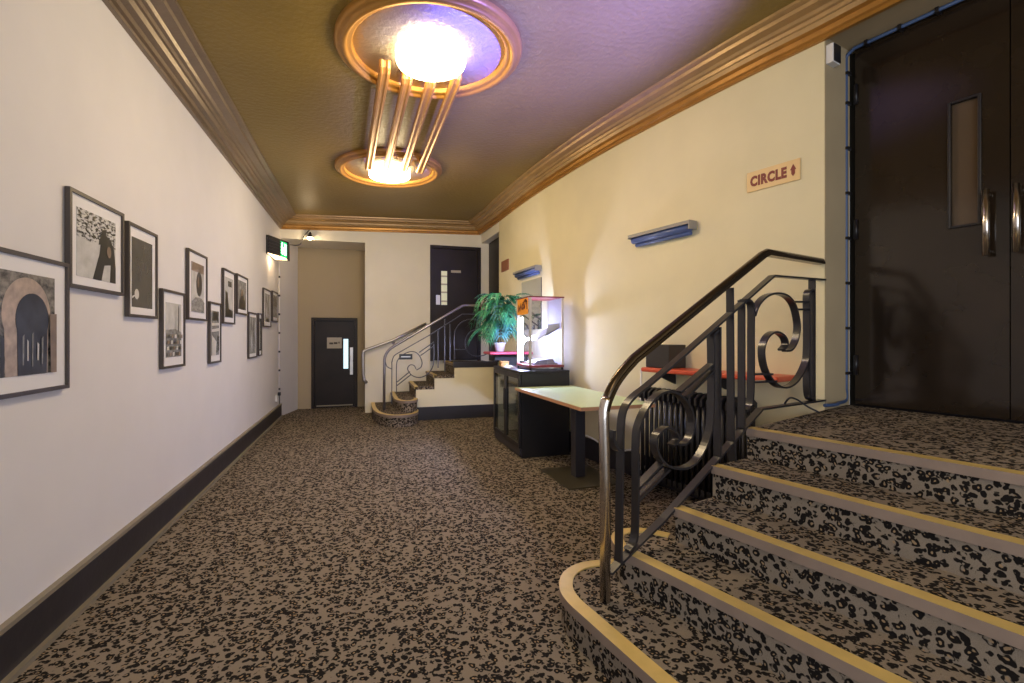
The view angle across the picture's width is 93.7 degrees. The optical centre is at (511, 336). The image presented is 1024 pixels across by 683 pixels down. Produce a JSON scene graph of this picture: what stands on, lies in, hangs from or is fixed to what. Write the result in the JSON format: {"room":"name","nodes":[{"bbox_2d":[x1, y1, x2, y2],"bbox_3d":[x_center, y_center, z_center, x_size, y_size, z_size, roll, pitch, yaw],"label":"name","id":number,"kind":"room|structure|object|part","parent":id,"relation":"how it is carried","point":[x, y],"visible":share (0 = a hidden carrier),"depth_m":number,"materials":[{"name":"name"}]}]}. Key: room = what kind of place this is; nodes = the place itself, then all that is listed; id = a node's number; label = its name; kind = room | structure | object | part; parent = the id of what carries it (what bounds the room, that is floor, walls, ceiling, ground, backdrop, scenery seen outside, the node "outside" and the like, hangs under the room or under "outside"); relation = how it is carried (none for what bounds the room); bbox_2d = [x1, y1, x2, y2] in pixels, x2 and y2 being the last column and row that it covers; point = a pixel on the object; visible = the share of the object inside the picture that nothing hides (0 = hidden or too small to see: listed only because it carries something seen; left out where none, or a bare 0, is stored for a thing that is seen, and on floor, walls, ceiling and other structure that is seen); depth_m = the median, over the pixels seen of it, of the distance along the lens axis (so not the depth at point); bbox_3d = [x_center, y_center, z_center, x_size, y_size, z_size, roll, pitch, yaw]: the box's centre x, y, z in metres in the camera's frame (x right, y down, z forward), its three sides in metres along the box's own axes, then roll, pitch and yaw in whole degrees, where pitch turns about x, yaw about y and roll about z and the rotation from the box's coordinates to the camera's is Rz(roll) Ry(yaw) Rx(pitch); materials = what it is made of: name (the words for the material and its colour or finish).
{"room":"cinema lobby","nodes":[
{"label":"cinema lobby","id":0,"kind":"room"},
{"bbox_2d":[0,0,297,624],"bbox_3d":[-2.209,-0.350,2.667,0.370,3.300,12.800,0,0,-17],"label":"wall","id":1,"kind":"structure","parent":0,"point":[83,108],"depth_m":2.58,"materials":[{"name":"white paint"}]},
{"bbox_2d":[0,247,69,399],"bbox_3d":[-1.948,-0.051,1.922,0.022,0.566,0.559,0,0,-17],"label":"picture frame","id":2,"kind":"object","parent":1,"relation":"attached to","point":[34,290],"visible":1,"depth_m":1.96,"materials":[{"name":"grey"}]},
{"bbox_2d":[0,269,56,377],"bbox_3d":[-1.948,-0.051,1.942,0.009,0.408,0.330,0,0,-17],"label":"photograph","id":3,"kind":"object","parent":2,"relation":"attached to","point":[28,298],"depth_m":1.93,"materials":[{"name":"grey paper"}]},
{"bbox_2d":[64,186,124,295],"bbox_3d":[-2.108,-0.460,2.441,0.022,0.460,0.520,0,0,-17],"label":"picture frame","id":4,"kind":"object","parent":1,"relation":"attached to","point":[94,231],"visible":0.99,"depth_m":2.39,"materials":[{"name":"black painted wood"},{"name":"printed paper"},{"name":"glass"}]},
{"bbox_2d":[76,206,115,283],"bbox_3d":[-2.102,-0.453,2.435,0.005,0.327,0.369,0,0,-17],"label":"photograph","id":5,"kind":"object","parent":4,"relation":"attached to","point":[95,231],"depth_m":2.42,"materials":[{"name":"black"}]},
{"bbox_2d":[0,403,282,682],"bbox_3d":[-2.029,1.192,2.210,0.045,0.215,11.820,0,0,-17],"label":"baseboard","id":6,"kind":"structure","parent":1,"relation":"attached to","point":[24,636],"depth_m":2.46,"materials":[{"name":"black painted wood"}]},
{"bbox_2d":[125,221,157,318],"bbox_3d":[-2.260,-0.391,2.935,0.022,0.548,0.404,0,0,-17],"label":"picture frame","id":7,"kind":"object","parent":1,"relation":"attached to","point":[141,244],"visible":0.98,"depth_m":2.91,"materials":[{"name":"grey paper"}]},
{"bbox_2d":[132,236,151,308],"bbox_3d":[-2.257,-0.383,2.932,0.002,0.411,0.283,0,0,-17],"label":"photograph","id":8,"kind":"object","parent":7,"relation":"attached to","point":[141,247],"depth_m":2.92,"materials":[{"name":"grey paper"}]},
{"bbox_2d":[159,288,185,369],"bbox_3d":[-2.402,-0.054,3.411,0.031,0.543,0.426,0,0,-17],"label":"picture frame","id":9,"kind":"object","parent":1,"relation":"attached to","point":[172,304],"visible":1,"depth_m":3.38,"materials":[{"name":"grey wood"}]},
{"bbox_2d":[166,302,182,357],"bbox_3d":[-2.397,-0.049,3.416,0.019,0.380,0.290,0,0,-17],"label":"photograph","id":10,"kind":"object","parent":9,"relation":"attached to","point":[174,336],"depth_m":3.41,"materials":[{"name":"grey paper"}]},
{"bbox_2d":[186,248,207,320],"bbox_3d":[-2.559,-0.410,3.903,0.022,0.550,0.466,0,0,-17],"label":"picture frame","id":11,"kind":"object","parent":1,"relation":"attached to","point":[196,263],"visible":0.99,"depth_m":3.88,"materials":[{"name":"grey paper"}]},
{"bbox_2d":[191,261,203,312],"bbox_3d":[-2.557,-0.399,3.909,0.005,0.396,0.308,0,0,-17],"label":"photograph","id":12,"kind":"object","parent":11,"relation":"attached to","point":[197,267],"depth_m":3.89,"materials":[{"name":"grey paper"}]},
{"bbox_2d":[102,0,295,228],"bbox_3d":[-1.918,-1.862,2.234,0.270,0.204,11.800,0,0,-17],"label":"crown molding","id":13,"kind":"structure","parent":1,"relation":"attached to","point":[160,29],"depth_m":3.55,"materials":[{"name":"brown metal"}]},
{"bbox_2d":[208,301,221,363],"bbox_3d":[-2.700,-0.038,4.362,0.022,0.549,0.342,0,0,-17],"label":"picture frame","id":14,"kind":"object","parent":1,"relation":"attached to","point":[214,309],"visible":0.99,"depth_m":4.34,"materials":[{"name":"grey wood"}]},
{"bbox_2d":[211,310,218,355],"bbox_3d":[-2.700,-0.036,4.369,0.002,0.401,0.233,0,0,-17],"label":"photograph","id":15,"kind":"object","parent":14,"relation":"attached to","point":[214,313],"depth_m":4.35,"materials":[{"name":"grey paper"}]},
{"bbox_2d":[221,268,234,324],"bbox_3d":[-2.838,-0.398,4.809,0.022,0.535,0.426,0,0,-17],"label":"picture frame","id":16,"kind":"object","parent":1,"relation":"attached to","point":[227,276],"visible":0.96,"depth_m":4.76,"materials":[{"name":"grey"}]},
{"bbox_2d":[225,277,232,317],"bbox_3d":[-2.838,-0.392,4.818,0.003,0.396,0.307,0,0,-17],"label":"photograph","id":17,"kind":"object","parent":16,"relation":"attached to","point":[228,280],"depth_m":4.81,"materials":[{"name":"black"}]},
{"bbox_2d":[235,273,247,315],"bbox_3d":[-3.001,-0.463,5.338,0.022,0.430,0.489,0,0,-17],"label":"picture frame","id":18,"kind":"object","parent":1,"relation":"attached to","point":[241,282],"visible":1,"depth_m":5.30,"materials":[{"name":"grey"}]},
{"bbox_2d":[238,280,245,309],"bbox_3d":[-2.997,-0.461,5.330,0.002,0.314,0.371,0,0,-17],"label":"photograph","id":19,"kind":"object","parent":18,"relation":"attached to","point":[241,283],"depth_m":5.32,"materials":[{"name":"black"}]},
{"bbox_2d":[247,312,256,358],"bbox_3d":[-3.155,-0.021,5.836,0.022,0.552,0.446,0,0,-17],"label":"picture frame","id":20,"kind":"object","parent":1,"relation":"attached to","point":[252,317],"visible":0.95,"depth_m":5.78,"materials":[{"name":"grey wood"}]},
{"bbox_2d":[250,317,255,353],"bbox_3d":[-3.153,-0.021,5.837,0.002,0.442,0.321,0,0,-17],"label":"photograph","id":21,"kind":"object","parent":20,"relation":"attached to","point":[252,319],"depth_m":5.85},
{"bbox_2d":[257,313,261,355],"bbox_3d":[-3.281,-0.032,6.246,0.022,0.552,0.199,0,0,-17],"label":"picture frame","id":22,"kind":"object","parent":1,"relation":"attached to","point":[259,315],"visible":1,"depth_m":6.21,"materials":[{"name":"grey wood"}]},
{"bbox_2d":[259,318,260,350],"bbox_3d":[-3.281,-0.032,6.250,0.002,0.419,0.143,0,0,-17],"label":"photograph","id":23,"kind":"object","parent":22,"relation":"attached to","point":[259,318],"depth_m":6.24,"materials":[{"name":"grey paper"}]},
{"bbox_2d":[262,288,270,326],"bbox_3d":[-3.423,-0.402,6.707,0.022,0.527,0.534,0,0,-17],"label":"picture frame","id":24,"kind":"object","parent":1,"relation":"attached to","point":[266,294],"visible":1,"depth_m":6.66,"materials":[{"name":"grey"}]},
{"bbox_2d":[265,293,269,321],"bbox_3d":[-3.425,-0.407,6.718,0.002,0.390,0.342,0,0,-17],"label":"photograph","id":25,"kind":"object","parent":24,"relation":"attached to","point":[267,295],"depth_m":6.73,"materials":[{"name":"black"}]},
{"bbox_2d":[271,290,277,321],"bbox_3d":[-3.608,-0.460,7.306,0.022,0.454,0.470,0,0,-17],"label":"picture frame","id":26,"kind":"object","parent":1,"relation":"attached to","point":[274,295],"visible":1,"depth_m":7.25,"materials":[{"name":"grey"}]},
{"bbox_2d":[273,295,276,317],"bbox_3d":[-3.606,-0.465,7.307,0.002,0.336,0.339,0,0,-17],"label":"photograph","id":27,"kind":"object","parent":26,"relation":"attached to","point":[274,296],"depth_m":7.30},
{"bbox_2d":[266,235,289,260],"bbox_3d":[-3.425,-1.292,7.062,0.232,0.275,0.684,0,0,-17],"label":"exit light","id":28,"kind":"object","parent":1,"relation":"attached to","point":[278,249],"visible":1,"depth_m":6.97,"materials":[{"name":"black paint"}]},
{"bbox_2d":[275,392,280,403],"bbox_3d":[-3.640,0.956,7.477,0.070,0.192,0.115,0,0,-17],"label":"socket","id":29,"kind":"object","parent":1,"relation":"attached to","point":[279,393],"visible":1,"depth_m":7.44,"materials":[{"name":"white plastic"}]},
{"bbox_2d":[278,262,279,391],"bbox_3d":[-3.737,-0.060,7.711,0.026,2.280,0.036,0,0,-17],"label":"cable conduit","id":30,"kind":"object","parent":1,"relation":"attached to","point":[279,262],"visible":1,"depth_m":7.71,"materials":[{"name":"white paint"}]},
{"bbox_2d":[298,247,364,408],"bbox_3d":[-3.269,-0.200,8.933,1.416,3.000,0.200,0,0,-17],"label":"wall","id":31,"kind":"structure","parent":0,"point":[331,282],"depth_m":8.79,"materials":[{"name":"beige paint"}]},
{"bbox_2d":[311,318,356,408],"bbox_3d":[-3.272,0.474,8.864,0.794,1.652,0.130,0,0,-17],"label":"door","id":32,"kind":"structure","parent":31,"relation":"in","point":[333,340],"depth_m":8.84,"materials":[{"name":"black wood"}]},
{"bbox_3d":[-3.082,0.311,8.903,0.082,0.548,0.008,0,0,-17],"label":"vision pane","id":33,"kind":"part","parent":32,"relation":"part of","materials":[{"name":"white"}]},
{"bbox_3d":[-2.987,0.447,8.932,0.053,0.503,0.008,0,0,-17],"label":"push plate","id":34,"kind":"part","parent":32,"relation":"part of","materials":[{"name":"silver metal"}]},
{"bbox_2d":[12,406,700,682],"bbox_3d":[1.250,1.360,3.734,7.410,0.120,12.800,0,0,-17],"label":"floor","id":35,"kind":"structure","parent":0,"point":[342,546],"depth_m":2.70,"materials":[{"name":"carpet"}]},
{"bbox_2d":[371,360,497,427],"bbox_3d":[-1.249,0.848,7.797,1.973,0.905,1.542,0,0,-17],"label":"staircase","id":36,"kind":"structure","parent":35,"relation":"on","point":[465,389],"depth_m":7.66,"materials":[{"name":"carpet"}]},
{"bbox_2d":[383,304,492,409],"bbox_3d":[-1.110,0.291,7.653,1.840,1.666,0.097,0,0,-17],"label":"stair railing","id":37,"kind":"object","parent":36,"relation":"on","point":[463,305],"visible":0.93,"depth_m":7.58,"materials":[{"name":"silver metal"}]},
{"bbox_2d":[399,354,411,359],"bbox_3d":[-1.650,0.306,7.456,0.202,0.085,0.017,0,0,-17],"label":"plate","id":38,"kind":"object","parent":37,"relation":"attached to","point":[401,356],"visible":1,"depth_m":7.45,"materials":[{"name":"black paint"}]},
{"bbox_3d":[-0.865,1.198,7.684,1.305,0.205,0.065,0,0,-17],"label":"skirting","id":39,"kind":"part","parent":36,"relation":"part of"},
{"bbox_2d":[493,365,569,457],"bbox_3d":[0.193,0.833,5.726,0.597,0.935,1.076,0,0,-17],"label":"cabinet","id":40,"kind":"object","parent":35,"relation":"on","point":[530,426],"visible":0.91,"depth_m":5.25,"materials":[{"name":"black paint"}]},
{"bbox_3d":[-0.146,0.797,5.900,0.028,0.795,0.529,0,0,-17],"label":"door","id":41,"kind":"part","parent":40,"relation":"part of","materials":[{"name":"black paint"}]},
{"bbox_2d":[499,361,508,366],"bbox_3d":[-0.098,0.334,5.987,0.110,0.062,0.110,0,0,-17],"label":"carton","id":42,"kind":"object","parent":40,"relation":"on","point":[501,363],"visible":0.93,"depth_m":5.94,"materials":[{"name":"brown cardboard"}]},
{"bbox_3d":[-0.095,0.725,5.668,0.012,0.250,0.016,0,0,-17],"label":"handle","id":43,"kind":"part","parent":40,"relation":"part of","materials":[{"name":"black paint"}]},
{"bbox_2d":[499,391,517,399],"bbox_3d":[0.184,0.700,5.723,0.447,0.012,0.970,0,0,-17],"label":"wire shelf","id":44,"kind":"object","parent":40,"relation":"attached to","point":[514,394],"depth_m":5.93,"materials":[{"name":"grey"}]},
{"bbox_2d":[499,411,517,421],"bbox_3d":[0.184,0.950,5.723,0.447,0.012,0.970,0,0,-17],"label":"wire shelf","id":45,"kind":"object","parent":40,"relation":"attached to","point":[515,413],"depth_m":5.89,"materials":[{"name":"grey"}]},
{"bbox_3d":[0.011,0.797,5.391,0.028,0.795,0.529,0,0,-17],"label":"door","id":46,"kind":"part","parent":40,"relation":"part of","materials":[{"name":"black paint"}]},
{"bbox_2d":[516,296,563,369],"bbox_3d":[0.317,-0.043,5.529,0.418,0.815,0.472,0,0,-17],"label":"display case","id":47,"kind":"object","parent":40,"relation":"on","point":[554,331],"visible":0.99,"depth_m":5.45,"materials":[{"name":"clear glass"}]},
{"bbox_3d":[0.072,-0.051,5.681,0.026,0.771,0.026,0,0,-17],"label":"post","id":48,"kind":"part","parent":47,"relation":"part of","materials":[{"name":"silver metal"}]},
{"bbox_2d":[521,317,522,359],"bbox_3d":[0.119,0.022,5.656,0.025,0.505,0.025,0,0,-17],"label":"lamp","id":49,"kind":"object","parent":47,"relation":"attached to","point":[521,317],"depth_m":5.65,"materials":[{"name":"white"}]},
{"bbox_3d":[0.200,-0.051,5.266,0.026,0.771,0.026,0,0,-17],"label":"post","id":50,"kind":"part","parent":47,"relation":"part of","materials":[{"name":"silver metal"}]},
{"bbox_3d":[0.318,-0.443,5.529,0.417,0.014,0.472,0,0,-17],"label":"trim","id":51,"kind":"part","parent":47,"relation":"part of","materials":[{"name":"red"}]},
{"bbox_3d":[0.318,0.324,5.529,0.413,0.027,0.468,0,0,-17],"label":"trim","id":52,"kind":"part","parent":47,"relation":"part of","materials":[{"name":"red"}]},
{"bbox_2d":[524,358,557,364],"bbox_3d":[0.327,0.277,5.532,0.285,0.064,0.340,0,0,-17],"label":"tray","id":53,"kind":"object","parent":47,"relation":"on","point":[540,361],"depth_m":5.40,"materials":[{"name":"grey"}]},
{"bbox_3d":[0.435,-0.051,5.792,0.026,0.771,0.026,0,0,-17],"label":"post","id":54,"kind":"part","parent":47,"relation":"part of","materials":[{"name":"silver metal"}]},
{"bbox_3d":[0.500,-0.063,5.585,0.003,0.746,0.408,0,0,-17],"label":"panel","id":55,"kind":"part","parent":47,"relation":"part of","materials":[{"name":"clear glass"}]},
{"bbox_3d":[0.562,-0.051,5.378,0.026,0.771,0.026,0,0,-17],"label":"post","id":56,"kind":"part","parent":47,"relation":"part of","materials":[{"name":"silver metal"}]},
{"bbox_2d":[515,385,654,489],"bbox_3d":[0.584,0.914,4.427,0.695,0.771,1.537,0,0,-17],"label":"table","id":57,"kind":"object","parent":35,"relation":"on","point":[578,475],"visible":0.9,"depth_m":4.40,"materials":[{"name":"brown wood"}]},
{"bbox_3d":[0.614,0.924,4.459,0.102,0.728,0.102,0,0,-17],"label":"leg","id":58,"kind":"part","parent":57,"relation":"part of","materials":[{"name":"grey metal"}]},
{"bbox_3d":[0.614,1.294,4.459,0.517,0.012,0.673,0,0,-17],"label":"plate","id":59,"kind":"part","parent":57,"relation":"part of","materials":[{"name":"brown"}]},
{"bbox_2d":[640,370,641,476],"bbox_3d":[1.170,0.800,4.345,0.018,1.000,0.018,0,0,5],"label":"pipe","id":60,"kind":"object","parent":35,"relation":"on","point":[640,370],"visible":0.12,"depth_m":4.34,"materials":[{"name":"white metal"}]},
{"bbox_2d":[639,387,756,498],"bbox_3d":[1.408,0.869,3.829,0.188,0.862,1.070,0,0,-30],"label":"radiator","id":61,"kind":"object","parent":35,"relation":"on","point":[675,416],"visible":0.44,"depth_m":3.81,"materials":[{"name":"black metal"}]},
{"bbox_2d":[559,405,1023,682],"bbox_3d":[2.078,0.876,1.097,2.432,0.847,3.916,0,0,-27],"label":"staircase","id":62,"kind":"structure","parent":35,"relation":"on","point":[848,543],"depth_m":1.84,"materials":[{"name":"carpet"}]},
{"bbox_2d":[598,249,825,603],"bbox_3d":[1.191,0.317,2.575,1.933,1.646,0.050,0,0,-33],"label":"stair railing","id":63,"kind":"object","parent":62,"relation":"on","point":[711,371],"visible":1,"depth_m":2.43,"materials":[{"name":"brown metal"}]},
{"bbox_3d":[0.403,0.697,2.073,0.064,0.886,0.046,0,0,-33],"label":"newel post","id":64,"kind":"part","parent":63,"relation":"part of","materials":[{"name":"silver metal"}]},
{"bbox_3d":[1.183,-0.065,2.570,1.909,0.882,0.050,0,0,-33],"label":"handrail","id":65,"kind":"part","parent":63,"relation":"part of","materials":[{"name":"brown metal"}]},
{"bbox_2d":[784,397,819,412],"bbox_3d":[1.713,0.402,2.842,0.202,0.094,0.035,0,0,17],"label":"loose cable","id":66,"kind":"object","parent":63,"relation":"hanging from","point":[788,398],"visible":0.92,"depth_m":2.84,"materials":[{"name":"black paint"}]},
{"bbox_2d":[280,229,489,412],"bbox_3d":[-2.035,-0.400,8.790,3.910,3.400,0.800,0,0,-17],"label":"wall","id":67,"kind":"structure","parent":0,"point":[397,265],"depth_m":8.38,"materials":[{"name":"paint"}]},
{"bbox_2d":[307,232,313,239],"bbox_3d":[-3.320,-1.660,7.895,0.110,0.140,0.155,0,0,-17],"label":"spot lamp","id":68,"kind":"object","parent":67,"relation":"attached to","point":[309,236],"visible":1,"depth_m":7.85,"materials":[{"name":"black paint"}]},
{"bbox_2d":[282,214,478,234],"bbox_3d":[-2.150,-1.913,8.195,3.340,0.306,0.270,0,0,-17],"label":"crown molding","id":69,"kind":"structure","parent":67,"relation":"attached to","point":[299,221],"depth_m":8.17,"materials":[{"name":"gold metal"}]},
{"bbox_2d":[361,322,426,383],"bbox_3d":[-2.036,0.270,8.321,1.097,1.058,0.115,0,0,-17],"label":"handrail","id":70,"kind":"object","parent":67,"relation":"attached to","point":[415,329],"visible":0.95,"depth_m":8.20,"materials":[{"name":"grey metal"}]},
{"bbox_2d":[430,245,480,360],"bbox_3d":[-1.028,-0.605,8.727,0.922,2.070,0.115,0,0,-17],"label":"door","id":71,"kind":"structure","parent":67,"relation":"in","point":[455,271],"depth_m":8.71,"materials":[{"name":"black wood"}]},
{"bbox_3d":[-1.328,-0.667,8.617,0.072,0.173,0.008,0,0,-17],"label":"push plate","id":72,"kind":"part","parent":71,"relation":"part of","materials":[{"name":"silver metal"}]},
{"bbox_3d":[-1.223,-0.883,8.650,0.105,0.610,0.008,0,0,-17],"label":"vision pane","id":73,"kind":"part","parent":71,"relation":"part of","materials":[{"name":"beige"}]},
{"bbox_2d":[481,222,498,364],"bbox_3d":[-0.160,-0.400,8.427,0.540,3.400,1.200,0,0,-17],"label":"wall","id":74,"kind":"structure","parent":0,"point":[492,233],"depth_m":8.38,"materials":[{"name":"paint"}]},
{"bbox_2d":[489,237,498,361],"bbox_3d":[-0.264,-0.642,8.358,0.100,2.145,0.990,0,0,-17],"label":"door","id":75,"kind":"structure","parent":74,"relation":"in","point":[494,245],"depth_m":8.54,"materials":[{"name":"black paint"}]},
{"bbox_2d":[177,0,849,220],"bbox_3d":[1.188,-2.143,3.767,7.510,0.400,12.900,0,0,-17],"label":"ceiling","id":76,"kind":"structure","parent":0,"point":[279,63],"depth_m":3.88,"materials":[{"name":"beige paint"}]},
{"bbox_2d":[334,0,521,187],"bbox_3d":[-1.012,-1.953,4.502,1.274,0.156,3.752,0,0,-21],"label":"ceiling light","id":77,"kind":"object","parent":76,"relation":"attached to","point":[447,50],"visible":1,"depth_m":3.37,"materials":[{"name":"gold metal"}]},
{"bbox_3d":[-1.267,-1.924,4.428,0.087,0.097,2.259,0,0,-20],"label":"rod","id":78,"kind":"part","parent":77,"relation":"part of","materials":[{"name":"gold metal"}]},
{"bbox_3d":[-1.449,-1.999,5.685,1.006,0.050,1.006,0,0,-17],"label":"dish","id":79,"kind":"part","parent":77,"relation":"part of","materials":[{"name":"silver metal"}]},
{"bbox_3d":[-1.448,-1.939,5.686,0.482,0.119,0.480,0,0,-17],"label":"lamp glass","id":80,"kind":"part","parent":77,"relation":"part of","materials":[{"name":"white glass"}]},
{"bbox_3d":[-1.115,-1.930,4.537,0.086,0.097,2.137,0,0,-19],"label":"rod","id":81,"kind":"part","parent":77,"relation":"part of","materials":[{"name":"gold metal"}]},
{"bbox_3d":[-0.937,-1.937,4.598,0.085,0.097,2.126,0,0,-18],"label":"rod","id":82,"kind":"part","parent":77,"relation":"part of","materials":[{"name":"gold metal"}]},
{"bbox_3d":[-0.566,-2.004,3.347,1.043,0.051,1.043,0,0,-17],"label":"dish","id":83,"kind":"part","parent":77,"relation":"part of","materials":[{"name":"silver metal"}]},
{"bbox_3d":[-0.565,-1.945,3.347,0.482,0.119,0.480,0,0,-17],"label":"lamp glass","id":84,"kind":"part","parent":77,"relation":"part of","materials":[{"name":"white glass"}]},
{"bbox_3d":[-0.751,-1.943,4.605,0.085,0.097,2.221,0,0,-18],"label":"rod","id":85,"kind":"part","parent":77,"relation":"part of","materials":[{"name":"gold metal"}]},
{"bbox_2d":[499,41,824,458],"bbox_3d":[0.967,-0.425,5.480,0.536,3.450,5.232,0,0,-25],"label":"wall","id":86,"kind":"structure","parent":0,"point":[695,163],"depth_m":3.95,"materials":[{"name":"beige paint"}]},
{"bbox_2d":[501,259,508,271],"bbox_3d":[-0.109,-1.113,7.484,0.015,0.167,0.344,0,0,-19],"label":"plaque","id":87,"kind":"object","parent":86,"relation":"attached to","point":[504,264],"visible":1,"depth_m":7.44,"materials":[{"name":"brown"}]},
{"bbox_2d":[483,351,532,364],"bbox_3d":[-0.056,0.398,6.444,0.590,0.405,0.370,0,0,-17],"label":"plant shelf","id":88,"kind":"object","parent":86,"relation":"attached to","point":[511,356],"visible":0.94,"depth_m":6.42,"materials":[{"name":"red"}]},
{"bbox_2d":[467,292,532,351],"bbox_3d":[-0.172,-0.197,6.386,0.843,0.781,0.961,0,0,-17],"label":"potted fern","id":89,"kind":"object","parent":88,"relation":"on","point":[507,312],"visible":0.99,"depth_m":6.25,"materials":[{"name":"green plant"}]},
{"bbox_2d":[494,342,505,351],"bbox_3d":[-0.165,0.134,6.406,0.164,0.120,0.164,0,0,-17],"label":"pot","id":90,"kind":"object","parent":89,"relation":"on","point":[499,346],"depth_m":6.35,"materials":[{"name":"grey ceramic"}]},
{"bbox_2d":[513,265,540,279],"bbox_3d":[0.194,-0.867,6.505,0.090,0.108,0.796,0,0,-21],"label":"strip light","id":91,"kind":"object","parent":86,"relation":"attached to","point":[533,270],"visible":1,"depth_m":6.41,"materials":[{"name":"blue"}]},
{"bbox_2d":[522,277,541,329],"bbox_3d":[0.258,-0.435,6.477,0.008,0.671,0.677,0,0,-21],"label":"mirror","id":92,"kind":"object","parent":86,"relation":"attached to","point":[533,287],"visible":0.79,"depth_m":6.37,"materials":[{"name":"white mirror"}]},
{"bbox_2d":[569,431,705,499],"bbox_3d":[0.917,1.190,5.036,0.117,0.220,3.549,0,0,-26],"label":"baseboard","id":93,"kind":"structure","parent":86,"relation":"attached to","point":[591,446],"depth_m":4.75,"materials":[{"name":"black wood"}]},
{"bbox_2d":[585,435,630,450],"bbox_3d":[0.933,1.065,4.831,0.051,0.054,0.820,0,0,-26],"label":"cable","id":94,"kind":"object","parent":93,"relation":"on","point":[585,435],"visible":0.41,"depth_m":4.98,"materials":[{"name":"white plastic"}]},
{"bbox_2d":[628,220,696,246],"bbox_3d":[1.282,-0.884,4.160,0.090,0.108,0.700,0,0,-29],"label":"strip light","id":95,"kind":"object","parent":86,"relation":"attached to","point":[684,228],"visible":1,"depth_m":4.10,"materials":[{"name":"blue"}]},
{"bbox_2d":[468,0,905,234],"bbox_3d":[1.740,-2.002,3.551,0.711,0.264,11.497,0,0,-27],"label":"crown molding","id":96,"kind":"structure","parent":86,"relation":"attached to","point":[801,25],"depth_m":3.71,"materials":[{"name":"gold metal"}]},
{"bbox_2d":[641,367,794,389],"bbox_3d":[1.499,0.328,3.626,0.280,0.145,1.172,0,0,-31],"label":"shelf","id":97,"kind":"object","parent":86,"relation":"attached to","point":[670,376],"visible":0.49,"depth_m":3.65,"materials":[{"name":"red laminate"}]},
{"bbox_2d":[646,344,685,367],"bbox_3d":[1.281,0.159,4.005,0.200,0.190,0.250,0,0,-30],"label":"speaker box","id":98,"kind":"object","parent":97,"relation":"on","point":[663,354],"visible":0.71,"depth_m":3.92,"materials":[{"name":"grey"}]},
{"bbox_2d":[747,158,800,192],"bbox_3d":[1.816,-1.121,3.346,0.014,0.142,0.368,0,0,-33],"label":"direction sign","id":99,"kind":"object","parent":86,"relation":"attached to","point":[789,171],"visible":1,"depth_m":3.33,"materials":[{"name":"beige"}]},
{"bbox_2d":[825,39,848,409],"bbox_3d":[2.135,-0.311,3.163,0.310,3.222,0.023,0,0,-30],"label":"trim","id":100,"kind":"structure","parent":86,"relation":"attached to","point":[835,78],"depth_m":3.14,"materials":[{"name":"beige paint"}]},
{"bbox_2d":[826,42,840,67],"bbox_3d":[2.064,-1.810,3.081,0.090,0.120,0.052,0,0,-31],"label":"sensor box","id":101,"kind":"object","parent":100,"relation":"attached to","point":[833,50],"visible":1,"depth_m":3.06,"materials":[{"name":"white plastic"}]},
{"bbox_2d":[823,0,962,406],"bbox_3d":[2.457,-0.740,2.519,0.403,2.360,1.448,0,0,-31],"label":"light","id":102,"kind":"object","parent":86,"relation":"attached to","point":[938,10],"visible":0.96,"depth_m":3.20,"materials":[{"name":"blue plastic"}]},
{"bbox_2d":[829,0,963,53],"bbox_3d":[2.680,-2.032,2.540,0.600,0.220,1.620,0,0,-31],"label":"trim","id":103,"kind":"structure","parent":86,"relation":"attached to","point":[906,11],"depth_m":2.92,"materials":[{"name":"beige paint"}]},
{"bbox_3d":[3.935,-0.425,0.272,1.263,3.450,3.589,0,0,-17],"label":"wall","id":104,"kind":"structure","parent":0,"visible":0},
{"bbox_2d":[854,0,1010,419],"bbox_3d":[2.469,-0.735,2.884,0.111,2.360,0.737,0,0,-31],"label":"door","id":105,"kind":"structure","parent":104,"relation":"in","point":[932,97],"depth_m":2.83,"materials":[{"name":"black paint"}]},
{"bbox_3d":[2.573,-0.993,2.730,0.020,0.733,0.144,0,0,-31],"label":"vision frame","id":106,"kind":"part","parent":105,"relation":"part of","materials":[{"name":"black paint"}]},
{"bbox_3d":[2.592,-0.993,2.742,0.006,0.705,0.116,0,0,-31],"label":"vision pane","id":107,"kind":"part","parent":105,"relation":"part of","materials":[{"name":"brown glass"}]},
{"bbox_3d":[2.598,-0.625,2.628,0.067,0.360,0.032,0,0,-36],"label":"handle","id":108,"kind":"part","parent":105,"relation":"part of","materials":[{"name":"silver metal"}]},
{"bbox_2d":[850,53,1023,423],"bbox_3d":[2.770,-0.800,2.563,0.060,2.600,1.700,0,0,-31],"label":"trim","id":109,"kind":"structure","parent":104,"relation":"attached to","point":[852,56],"depth_m":3.25,"materials":[{"name":"black paint"}]},
{"bbox_2d":[1011,0,1023,420],"bbox_3d":[2.856,-0.735,2.246,0.111,2.360,0.747,0,0,-31],"label":"door","id":110,"kind":"structure","parent":104,"relation":"in","point":[1017,6],"depth_m":2.55,"materials":[{"name":"black paint"}]},
{"bbox_3d":[2.659,-0.625,2.527,0.067,0.360,0.032,0,0,-36],"label":"handle","id":111,"kind":"part","parent":110,"relation":"part of","materials":[{"name":"silver metal"}]}
]}

